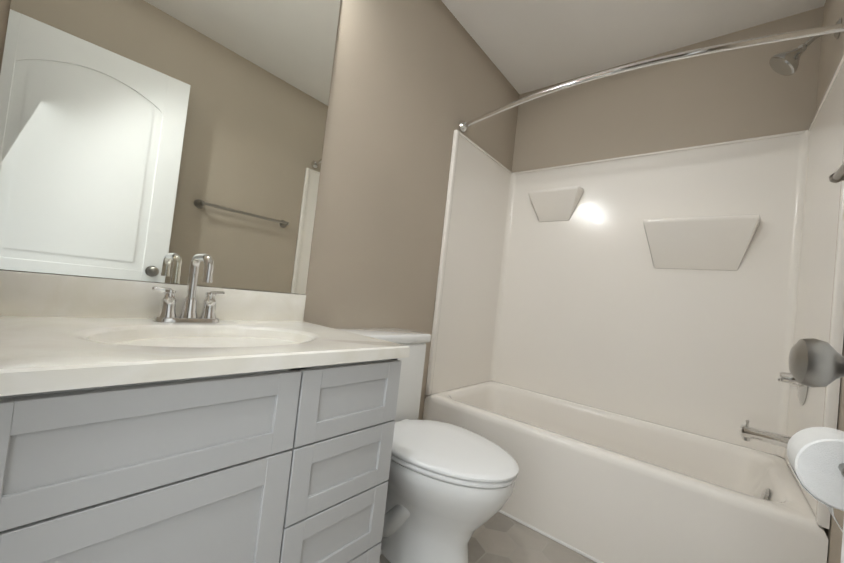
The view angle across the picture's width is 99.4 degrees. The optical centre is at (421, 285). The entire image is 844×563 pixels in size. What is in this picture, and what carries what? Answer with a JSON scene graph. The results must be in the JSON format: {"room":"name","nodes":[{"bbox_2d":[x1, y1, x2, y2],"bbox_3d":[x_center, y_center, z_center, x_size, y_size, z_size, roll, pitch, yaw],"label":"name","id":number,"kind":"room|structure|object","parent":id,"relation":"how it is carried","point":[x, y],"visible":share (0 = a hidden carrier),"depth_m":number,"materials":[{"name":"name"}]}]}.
{"room":"bathroom","nodes":[
{"label":"bathroom","id":0,"kind":"room"},
{"bbox_2d":[0,0,519,419],"bbox_3d":[-0.245,-0.279,1.681,0.100,2.530,2.720,5,-2,39],"label":"wall","id":1,"kind":"structure","parent":0,"point":[414,83],"depth_m":1.70,"materials":[{"name":"paint"}]},
{"bbox_2d":[0,0,340,293],"bbox_3d":[-0.633,-0.637,1.088,0.006,1.278,0.802,5,-2,39],"label":"mirror","id":2,"kind":"object","parent":1,"relation":"attached to","point":[163,141],"visible":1,"depth_m":1.00,"materials":[{"name":"clear glass"}]},
{"bbox_2d":[459,23,843,132],"bbox_3d":[0.792,-0.893,1.595,1.539,0.068,0.165,5,-2,39],"label":"rail","id":3,"kind":"object","parent":1,"relation":"attached to","point":[763,40],"visible":1,"depth_m":1.37,"materials":[{"name":"silver metal"}]},
{"bbox_2d":[379,512,596,562],"bbox_3d":[0.238,1.071,1.126,1.724,0.080,2.720,5,-2,39],"label":"floor","id":4,"kind":"structure","parent":0,"point":[498,537],"depth_m":1.45,"materials":[{"name":"tile"}]},
{"bbox_2d":[0,253,409,562],"bbox_3d":[-0.536,0.427,0.876,0.562,1.015,0.804,5,-2,39],"label":"bathroom vanity","id":5,"kind":"object","parent":4,"relation":"on","point":[152,422],"visible":1,"depth_m":0.68,"materials":[{"name":"grey paint"}]},
{"bbox_2d":[334,328,518,562],"bbox_3d":[-0.003,0.613,1.377,0.767,0.792,0.450,5,-2,39],"label":"toilet","id":6,"kind":"object","parent":4,"relation":"on","point":[450,489],"visible":0.65,"depth_m":1.21,"materials":[{"name":"ceramic"}]},
{"bbox_2d":[423,54,843,562],"bbox_3d":[0.899,0.153,1.832,1.518,1.930,0.761,5,-2,39],"label":"bathtub","id":7,"kind":"object","parent":4,"relation":"on","point":[687,293],"visible":0.94,"depth_m":1.84,"materials":[{"name":"plastic"}]},
{"bbox_2d":[441,0,825,93],"bbox_3d":[0.522,-1.523,1.204,1.724,0.080,2.720,5,-2,39],"label":"ceiling","id":8,"kind":"structure","parent":0,"point":[526,46],"depth_m":1.97,"materials":[{"name":"paint"}]},
{"bbox_2d":[507,6,823,457],"bbox_3d":[1.205,-0.105,2.175,1.524,2.530,0.100,5,-2,39],"label":"wall","id":9,"kind":"structure","parent":0,"point":[734,95],"depth_m":2.02,"materials":[{"name":"paint"}]},
{"bbox_2d":[816,0,843,562],"bbox_3d":[1.004,-0.173,0.649,0.100,2.530,2.720,5,-2,39],"label":"wall","id":10,"kind":"structure","parent":0,"point":[832,51],"depth_m":1.41,"materials":[{"name":"paint"}]},
{"bbox_2d":[769,18,841,75],"bbox_3d":[1.538,-0.950,1.446,0.192,0.172,0.108,5,-2,39],"label":"shower head","id":11,"kind":"object","parent":10,"relation":"attached to","point":[785,63],"visible":0.81,"depth_m":1.44},
{"bbox_2d":[787,427,843,532],"bbox_3d":[0.755,0.351,0.617,0.173,0.174,0.190,5,-2,39],"label":"toilet paper roll","id":12,"kind":"object","parent":10,"relation":"attached to","point":[815,455],"visible":1,"depth_m":0.61,"materials":[{"name":"white paper"}]},
{"bbox_2d":[829,162,843,182],"bbox_3d":[0.987,-0.328,0.752,0.076,0.060,0.670,5,-2,39],"label":"rail","id":13,"kind":"object","parent":10,"relation":"attached to","point":[837,176],"visible":1,"depth_m":0.98,"materials":[{"name":"silver metal"}]},
{"bbox_3d":[-0.445,-0.347,0.155,1.524,2.530,0.100,5,-2,39],"label":"wall","id":14,"kind":"structure","parent":0,"visible":0},
{"bbox_2d":[789,338,843,562],"bbox_3d":[0.343,-0.050,0.092,0.191,2.085,0.823,5,-2,33],"label":"door","id":15,"kind":"structure","parent":14,"relation":"in","point":[813,362],"depth_m":0.40,"materials":[{"name":"white paint"}]}
]}

